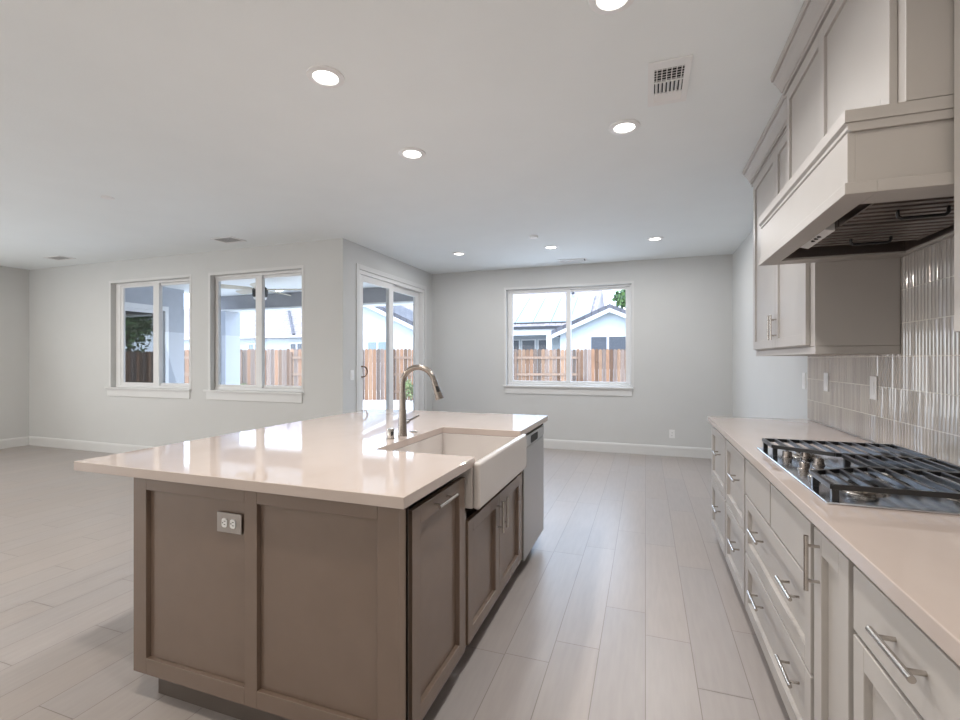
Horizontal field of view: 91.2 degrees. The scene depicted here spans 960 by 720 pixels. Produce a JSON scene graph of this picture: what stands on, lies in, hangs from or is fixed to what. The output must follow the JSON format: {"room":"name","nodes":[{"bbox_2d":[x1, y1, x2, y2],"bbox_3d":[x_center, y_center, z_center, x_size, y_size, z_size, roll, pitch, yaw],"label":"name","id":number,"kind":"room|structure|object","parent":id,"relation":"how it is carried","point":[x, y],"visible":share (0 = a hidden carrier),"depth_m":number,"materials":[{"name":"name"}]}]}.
{"room":"kitchen","nodes":[
{"label":"kitchen","id":0,"kind":"room"},
{"bbox_2d":[0,266,28,439],"bbox_3d":[-8.477,-0.040,3.566,0.160,2.740,8.420,0,0,19],"label":"wall","id":1,"kind":"structure","parent":0,"point":[14,282],"depth_m":7.19,"materials":[{"name":"paint"}]},
{"bbox_2d":[0,436,28,448],"bbox_3d":[-8.395,1.260,3.537,0.014,0.140,8.100,0,0,19],"label":"baseboard","id":2,"kind":"structure","parent":1,"relation":"attached to","point":[19,441],"depth_m":7.17,"materials":[{"name":"white paint"}]},
{"bbox_2d":[125,286,183,382],"bbox_3d":[-6.504,-0.020,8.554,0.150,2.820,2.300,0,0,19],"label":"wall","id":3,"kind":"structure","parent":0,"point":[173,298],"depth_m":9.40,"materials":[{"name":"grey paint"}]},
{"bbox_2d":[125,302,168,382],"bbox_3d":[-6.489,0.170,8.469,0.095,2.440,1.770,0,0,19],"label":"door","id":4,"kind":"structure","parent":3,"relation":"in","point":[138,317],"depth_m":8.85,"materials":[{"name":"glass"}]},
{"bbox_2d":[29,238,350,446],"bbox_3d":[-4.295,-0.040,6.473,5.800,2.740,0.160,0,0,19],"label":"wall","id":5,"kind":"structure","parent":0,"point":[69,305],"depth_m":6.38,"materials":[{"name":"paint"}]},
{"bbox_2d":[29,436,151,453],"bbox_3d":[-4.317,1.260,6.388,5.786,0.140,0.014,0,0,19],"label":"baseboard","id":6,"kind":"structure","parent":5,"relation":"attached to","point":[116,448],"depth_m":6.91,"materials":[{"name":"white paint"}]},
{"bbox_2d":[104,274,190,398],"bbox_3d":[-4.583,-0.310,6.542,1.650,1.650,0.170,0,0,19],"label":"window","id":7,"kind":"structure","parent":5,"relation":"in","point":[157,389],"depth_m":6.55,"materials":[{"name":"white plastic"}]},
{"bbox_2d":[203,265,303,402],"bbox_3d":[-2.831,-0.310,5.926,1.575,1.650,0.170,0,0,19],"label":"window","id":8,"kind":"structure","parent":5,"relation":"in","point":[260,392],"depth_m":5.94,"materials":[{"name":"white plastic"}]},
{"bbox_2d":[163,276,377,295],"bbox_3d":[-3.817,-1.525,8.372,5.840,0.190,3.740,0,0,19],"label":"ceiling","id":9,"kind":"structure","parent":0,"point":[295,282],"depth_m":9.02,"materials":[{"name":"white paint"}]},
{"bbox_2d":[221,283,301,299],"bbox_3d":[-3.789,-1.230,8.169,1.400,0.400,1.346,0,0,19],"label":"ceiling fan","id":10,"kind":"object","parent":9,"relation":"hanging from","point":[243,290],"visible":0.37,"depth_m":8.03,"materials":[{"name":"black plastic"}]},
{"bbox_2d":[363,405,412,409],"bbox_3d":[-1.380,1.462,9.634,19.000,0.144,7.740,0,0,19],"label":"floor","id":11,"kind":"structure","parent":0,"point":[365,407],"depth_m":13.75,"materials":[{"name":"concrete"}]},
{"bbox_2d":[221,311,239,384],"bbox_3d":[-5.796,0.147,10.733,0.400,2.485,0.400,0,0,19],"label":"patio column","id":12,"kind":"structure","parent":11,"relation":"on","point":[230,321],"depth_m":10.61,"materials":[{"name":"grey paint"}]},
{"bbox_2d":[221,301,412,311],"bbox_3d":[-3.174,-1.113,9.810,6.140,0.035,0.340,0,0,19],"label":"trim","id":13,"kind":"structure","parent":12,"relation":"on","point":[397,303],"depth_m":9.99,"materials":[{"name":"white paint"}]},
{"bbox_2d":[221,287,412,309],"bbox_3d":[-3.174,-1.280,9.810,6.100,0.300,0.300,0,0,19],"label":"beam","id":14,"kind":"structure","parent":13,"relation":"on","point":[376,294],"depth_m":9.99,"materials":[{"name":"grey paint"}]},
{"bbox_2d":[351,242,431,411],"bbox_3d":[-1.206,-0.040,6.753,0.160,2.740,2.420,0,0,19],"label":"wall","id":15,"kind":"structure","parent":0,"point":[362,255],"depth_m":6.38,"materials":[{"name":"paint"}]},
{"bbox_2d":[350,370,353,379],"bbox_3d":[-1.524,0.180,5.598,0.009,0.117,0.072,0,0,19],"label":"switch plate","id":16,"kind":"object","parent":15,"relation":"attached to","point":[351,371],"visible":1,"depth_m":5.59,"materials":[{"name":"white plastic"}]},
{"bbox_2d":[356,263,426,410],"bbox_3d":[-1.227,0.080,6.602,0.122,2.500,1.920,0,0,19],"label":"door","id":17,"kind":"structure","parent":15,"relation":"in","point":[391,286],"depth_m":6.54,"materials":[{"name":"white plastic"}]},
{"bbox_2d":[0,445,789,719],"bbox_3d":[-3.191,1.331,2.989,10.195,0.002,10.520,0,0,19],"label":"floor","id":18,"kind":"structure","parent":0,"point":[627,603],"depth_m":2.53,"materials":[{"name":"grey wood"}]},
{"bbox_2d":[134,424,542,719],"bbox_3d":[-0.441,0.892,2.670,1.205,0.876,2.156,0,0,19],"label":"kitchen island","id":19,"kind":"object","parent":18,"relation":"on","point":[301,614],"visible":0.66,"depth_m":1.64,"materials":[{"name":"beige paint"}]},
{"bbox_2d":[217,511,241,534],"bbox_3d":[-0.907,0.590,1.700,0.115,0.072,0.009,0,0,19],"label":"power outlet","id":20,"kind":"object","parent":19,"relation":"attached to","point":[226,522],"visible":1,"depth_m":1.70,"materials":[{"name":"plastic"}]},
{"bbox_2d":[222,518,226,526],"bbox_3d":[-0.926,0.590,1.704,0.025,0.033,0.003,0,0,19],"label":"socket","id":21,"kind":"object","parent":20,"relation":"attached to","point":[224,520],"depth_m":1.70,"materials":[{"name":"white plastic"}]},
{"bbox_2d":[230,519,235,528],"bbox_3d":[-0.890,0.590,1.691,0.025,0.033,0.003,0,0,19],"label":"socket","id":22,"kind":"object","parent":20,"relation":"attached to","point":[232,521],"depth_m":1.69,"materials":[{"name":"white plastic"}]},
{"bbox_2d":[74,409,547,508],"bbox_3d":[-0.580,0.435,2.728,1.525,0.038,2.229,0,0,19],"label":"island countertop","id":23,"kind":"structure","parent":19,"relation":"on","point":[349,457],"depth_m":1.95,"materials":[{"name":"stone"}]},
{"bbox_2d":[386,428,394,438],"bbox_3d":[-0.472,0.389,2.485,0.044,0.054,0.044,0,0,19],"label":"air gap","id":24,"kind":"object","parent":23,"relation":"on","point":[390,431],"visible":1,"depth_m":2.47,"materials":[{"name":"silver metal"}]},
{"bbox_2d":[397,364,443,435],"bbox_3d":[-0.300,0.220,2.622,0.273,0.392,0.204,0,0,19],"label":"kitchen faucet","id":25,"kind":"object","parent":23,"relation":"on","point":[402,421],"visible":1,"depth_m":2.57,"materials":[{"name":"silver metal"}]},
{"bbox_2d":[393,433,526,509],"bbox_3d":[-0.131,0.532,2.459,0.570,0.199,0.832,0,0,19],"label":"farmhouse sink","id":26,"kind":"object","parent":23,"relation":"in","point":[498,459],"visible":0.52,"depth_m":2.48,"materials":[{"name":"white ceramic"}]},
{"bbox_2d":[408,477,464,719],"bbox_3d":[-0.426,0.840,1.821,0.667,0.768,0.520,0,0,19],"label":"base cabinet","id":27,"kind":"object","parent":19,"relation":"attached to","point":[436,521],"visible":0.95,"depth_m":1.72,"materials":[{"name":"beige paint"}]},
{"bbox_2d":[465,471,521,648],"bbox_3d":[-0.175,0.841,2.533,0.667,0.766,0.967,0,0,19],"label":"base cabinet","id":28,"kind":"object","parent":19,"relation":"attached to","point":[493,532],"visible":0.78,"depth_m":2.33,"materials":[{"name":"beige paint"}]},
{"bbox_2d":[452,425,543,560],"bbox_3d":[0.073,0.853,3.285,0.638,0.785,0.602,0,0,19],"label":"dishwasher","id":29,"kind":"object","parent":19,"relation":"in","point":[533,474],"visible":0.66,"depth_m":3.14,"materials":[{"name":"silver metal"}]},
{"bbox_2d":[711,425,725,556],"bbox_3d":[1.883,0.893,3.074,0.668,0.874,0.638,0,0,19],"label":"base cabinet","id":30,"kind":"object","parent":18,"relation":"on","point":[718,450],"visible":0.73,"depth_m":3.16,"materials":[{"name":"grey paint"}]},
{"bbox_2d":[726,439,746,604],"bbox_3d":[1.678,0.893,2.491,0.668,0.874,0.595,0,0,19],"label":"base cabinet","id":31,"kind":"object","parent":18,"relation":"on","point":[735,461],"visible":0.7,"depth_m":2.57,"materials":[{"name":"grey paint"}]},
{"bbox_2d":[745,459,815,719],"bbox_3d":[1.413,0.893,1.739,0.668,0.874,0.994,0,0,19],"label":"base cabinet","id":32,"kind":"object","parent":18,"relation":"on","point":[780,612],"visible":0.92,"depth_m":1.70,"materials":[{"name":"grey paint"}]},
{"bbox_2d":[708,416,959,665],"bbox_3d":[1.460,0.435,1.855,0.649,0.038,3.270,0,0,19],"label":"countertop","id":33,"kind":"structure","parent":32,"relation":"on","point":[913,557],"depth_m":1.12,"materials":[{"name":"stone"}]},
{"bbox_2d":[757,438,959,514],"bbox_3d":[1.399,0.389,1.694,0.530,0.054,0.905,0,0,19],"label":"gas cooktop","id":34,"kind":"object","parent":33,"relation":"in","point":[915,481],"visible":1,"depth_m":1.54,"materials":[{"name":"metal"}]},
{"bbox_2d":[803,527,857,719],"bbox_3d":[1.203,0.893,1.142,0.668,0.874,0.268,0,0,19],"label":"base cabinet","id":35,"kind":"object","parent":18,"relation":"on","point":[833,581],"visible":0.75,"depth_m":1.26,"materials":[{"name":"grey paint"}]},
{"bbox_2d":[854,566,959,719],"bbox_3d":[1.073,0.893,0.774,0.669,0.874,0.510,0,0,19],"label":"base cabinet","id":36,"kind":"object","parent":18,"relation":"on","point":[900,673],"visible":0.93,"depth_m":0.91,"materials":[{"name":"grey paint"}]},
{"bbox_2d":[0,0,803,273],"bbox_3d":[-3.191,-1.520,2.989,10.515,0.220,10.840,0,0,19],"label":"ceiling","id":37,"kind":"structure","parent":0,"point":[202,120],"depth_m":2.84,"materials":[{"name":"paint"}]},
{"bbox_2d":[43,255,75,260],"bbox_3d":[-5.802,-1.406,6.484,0.350,0.008,0.200,0,0,19],"label":"ceiling vent","id":38,"kind":"object","parent":37,"relation":"in","point":[58,257],"visible":1,"depth_m":6.49,"materials":[{"name":"white plastic"}]},
{"bbox_2d":[100,196,114,199],"bbox_3d":[-3.229,-1.406,4.078,0.100,0.008,0.100,0,0,19],"label":"sprinkler cover","id":39,"kind":"object","parent":37,"relation":"attached to","point":[103,197],"visible":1,"depth_m":4.07,"materials":[{"name":"white plastic"}]},
{"bbox_2d":[210,236,246,243],"bbox_3d":[-2.945,-1.406,5.505,0.310,0.008,0.230,0,0,19],"label":"ceiling vent","id":40,"kind":"object","parent":37,"relation":"in","point":[229,239],"visible":1,"depth_m":5.49,"materials":[{"name":"white plastic"}]},
{"bbox_2d":[306,65,344,87],"bbox_3d":[-0.768,-1.405,2.337,0.184,0.008,0.184,0,0,19],"label":"recessed light","id":41,"kind":"object","parent":37,"relation":"in","point":[320,75],"visible":1,"depth_m":2.33,"materials":[{"name":"white plastic"}]},
{"bbox_2d":[399,147,425,159],"bbox_3d":[-0.462,-1.405,3.205,0.184,0.008,0.184,0,0,19],"label":"recessed light","id":42,"kind":"object","parent":37,"relation":"in","point":[411,153],"visible":1,"depth_m":3.20,"materials":[{"name":"white plastic"}]},
{"bbox_2d":[452,252,465,255],"bbox_3d":[-0.279,-1.405,6.226,0.184,0.008,0.184,0,0,19],"label":"recessed light","id":43,"kind":"object","parent":37,"relation":"in","point":[454,253],"visible":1,"depth_m":6.20,"materials":[{"name":"white plastic"}]},
{"bbox_2d":[530,235,537,238],"bbox_3d":[0.614,-1.395,5.344,0.096,0.030,0.096,0,0,19],"label":"smoke detector","id":44,"kind":"object","parent":37,"relation":"attached to","point":[531,236],"visible":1,"depth_m":5.31,"materials":[{"name":"white plastic"}]},
{"bbox_2d":[544,245,557,248],"bbox_3d":[0.888,-1.405,5.868,0.184,0.008,0.184,0,0,19],"label":"recessed light","id":45,"kind":"object","parent":37,"relation":"in","point":[549,246],"visible":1,"depth_m":5.86,"materials":[{"name":"white plastic"}]},
{"bbox_2d":[557,258,587,262],"bbox_3d":[1.308,-1.406,6.637,0.400,0.008,0.190,0,0,19],"label":"ceiling vent","id":46,"kind":"object","parent":37,"relation":"in","point":[576,259],"visible":1,"depth_m":6.63,"materials":[{"name":"white plastic"}]},
{"bbox_2d":[588,0,633,14],"bbox_3d":[0.514,-1.405,1.823,0.184,0.008,0.184,0,0,19],"label":"recessed light","id":47,"kind":"object","parent":37,"relation":"in","point":[603,7],"visible":1,"depth_m":1.86,"materials":[{"name":"white plastic"}]},
{"bbox_2d":[609,119,639,134],"bbox_3d":[0.873,-1.405,2.841,0.184,0.008,0.184,0,0,19],"label":"recessed light","id":48,"kind":"object","parent":37,"relation":"in","point":[626,126],"visible":1,"depth_m":2.83,"materials":[{"name":"white plastic"}]},
{"bbox_2d":[647,236,662,240],"bbox_3d":[2.031,-1.405,5.455,0.184,0.008,0.184,0,0,19],"label":"recessed light","id":49,"kind":"object","parent":37,"relation":"in","point":[657,238],"visible":1,"depth_m":5.44,"materials":[{"name":"white plastic"}]},
{"bbox_2d":[648,54,692,106],"bbox_3d":[0.956,-1.405,2.388,0.195,0.008,0.400,0,0,19],"label":"ceiling vent","id":50,"kind":"object","parent":37,"relation":"in","point":[668,80],"visible":1,"depth_m":2.36,"materials":[{"name":"white plastic"}]},
{"bbox_2d":[432,254,732,447],"bbox_3d":[1.317,-0.040,7.063,4.395,2.740,0.160,0,0,19],"label":"wall","id":51,"kind":"structure","parent":0,"point":[683,307],"depth_m":6.66,"materials":[{"name":"paint"}]},
{"bbox_2d":[503,281,633,395],"bbox_3d":[1.290,-0.305,7.041,1.930,1.640,0.170,0,0,19],"label":"window","id":52,"kind":"structure","parent":51,"relation":"in","point":[568,387],"depth_m":7.04,"materials":[{"name":"white plastic"}]},
{"bbox_2d":[544,439,711,458],"bbox_3d":[1.295,1.260,6.979,4.381,0.140,0.014,0,0,19],"label":"baseboard","id":53,"kind":"structure","parent":51,"relation":"attached to","point":[678,451],"depth_m":6.67,"materials":[{"name":"white paint"}]},
{"bbox_2d":[669,430,674,437],"bbox_3d":[2.656,1.024,6.503,0.072,0.115,0.009,0,0,19],"label":"power outlet","id":54,"kind":"object","parent":51,"relation":"attached to","point":[671,432],"visible":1,"depth_m":6.50,"materials":[{"name":"white plastic"}]},
{"bbox_2d":[733,230,959,465],"bbox_3d":[1.688,-0.040,1.272,0.170,2.740,10.840,0,0,19],"label":"wall","id":55,"kind":"structure","parent":0,"point":[916,407],"depth_m":2.22,"materials":[{"name":"tile"}]},
{"bbox_2d":[802,373,805,388],"bbox_3d":[2.363,0.153,3.430,0.009,0.117,0.072,0,0,19],"label":"switch plate","id":56,"kind":"object","parent":55,"relation":"attached to","point":[803,374],"visible":1,"depth_m":3.42,"materials":[{"name":"white plastic"}]},
{"bbox_2d":[742,94,899,355],"bbox_3d":[1.929,-0.719,2.817,0.398,1.381,1.345,0,0,19],"label":"upper cabinet","id":57,"kind":"object","parent":55,"relation":"attached to","point":[852,307],"visible":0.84,"depth_m":2.29,"materials":[{"name":"grey paint"}]},
{"bbox_2d":[824,373,828,391],"bbox_3d":[2.196,0.140,2.985,0.009,0.117,0.072,0,0,19],"label":"switch plate","id":58,"kind":"object","parent":55,"relation":"attached to","point":[826,375],"visible":1,"depth_m":2.97,"materials":[{"name":"white plastic"}]},
{"bbox_2d":[759,95,953,265],"bbox_3d":[1.453,-0.575,1.710,0.560,0.238,1.053,0,0,19],"label":"range hood","id":59,"kind":"object","parent":55,"relation":"attached to","point":[879,184],"visible":0.99,"depth_m":1.45,"materials":[{"name":"grey paint"}]},
{"bbox_2d":[770,0,953,181],"bbox_3d":[1.495,-1.052,1.732,0.495,0.713,1.120,0,0,19],"label":"upper cabinet","id":60,"kind":"object","parent":55,"relation":"attached to","point":[837,56],"visible":0.6,"depth_m":1.53,"materials":[{"name":"grey paint"}]},
{"bbox_2d":[870,376,876,399],"bbox_3d":[1.978,0.140,2.364,0.009,0.117,0.072,0,0,19],"label":"switch plate","id":61,"kind":"object","parent":55,"relation":"attached to","point":[873,379],"visible":1,"depth_m":2.35,"materials":[{"name":"white plastic"}]},
{"bbox_2d":[954,0,959,331],"bbox_3d":[1.206,-0.719,0.734,0.378,1.381,0.946,0,0,19],"label":"upper cabinet","id":62,"kind":"object","parent":55,"relation":"attached to","point":[956,2],"visible":1,"depth_m":1.21,"materials":[{"name":"grey paint"}]},
{"label":"outside","id":63,"kind":"structure","parent":0,"visible":0},
{"bbox_2d":[363,390,412,406],"bbox_3d":[9.959,1.583,28.299,120.000,0.095,120.000,0,0,19],"label":"ground","id":64,"kind":"structure","parent":63,"point":[409,403],"depth_m":16.98,"materials":[{"name":"concrete"}]},
{"bbox_2d":[184,308,301,384],"bbox_3d":[-14.109,-1.370,31.680,14.350,5.800,10.600,0,0,19],"label":"house","id":65,"kind":"structure","parent":64,"relation":"on","point":[283,329],"depth_m":26.39,"materials":[{"name":"paint"}]},
{"bbox_2d":[363,305,412,389],"bbox_3d":[-4.535,-0.900,25.671,7.300,4.859,4.180,0,0,19],"label":"gabled house","id":66,"kind":"structure","parent":64,"relation":"on","point":[374,318],"depth_m":24.03,"materials":[{"name":"paint"}]},
{"bbox_2d":[184,349,625,399],"bbox_3d":[-1.918,0.547,17.964,26.037,1.965,0.108,0,0,0],"label":"fence","id":67,"kind":"object","parent":64,"relation":"on","point":[286,365],"visible":0.27,"depth_m":18.00,"materials":[{"name":"brown wood"}]},
{"bbox_2d":[405,379,412,400],"bbox_3d":[-2.649,1.096,17.381,0.767,0.876,0.760,0,0,-39],"label":"shrub","id":68,"kind":"object","parent":64,"relation":"on","point":[407,385],"visible":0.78,"depth_m":17.22,"materials":[{"name":"green plant"}]},
{"bbox_2d":[401,291,604,380],"bbox_3d":[1.313,-1.620,32.349,13.800,6.300,10.900,0,0,19],"label":"house","id":69,"kind":"structure","parent":64,"relation":"on","point":[536,315],"depth_m":27.83,"materials":[{"name":"paint"}]},
{"bbox_2d":[551,304,625,381],"bbox_3d":[6.432,-0.539,22.978,5.420,4.138,2.780,0,0,19],"label":"gabled house","id":70,"kind":"structure","parent":64,"relation":"on","point":[602,328],"depth_m":22.12,"materials":[{"name":"paint"}]},
{"bbox_2d":[611,289,625,308],"bbox_3d":[9.843,-1.785,29.951,2.854,6.635,2.879,0,0,19],"label":"tree","id":71,"kind":"object","parent":64,"relation":"on","point":[620,298],"visible":0.1,"depth_m":29.20,"materials":[{"name":"green plant"}]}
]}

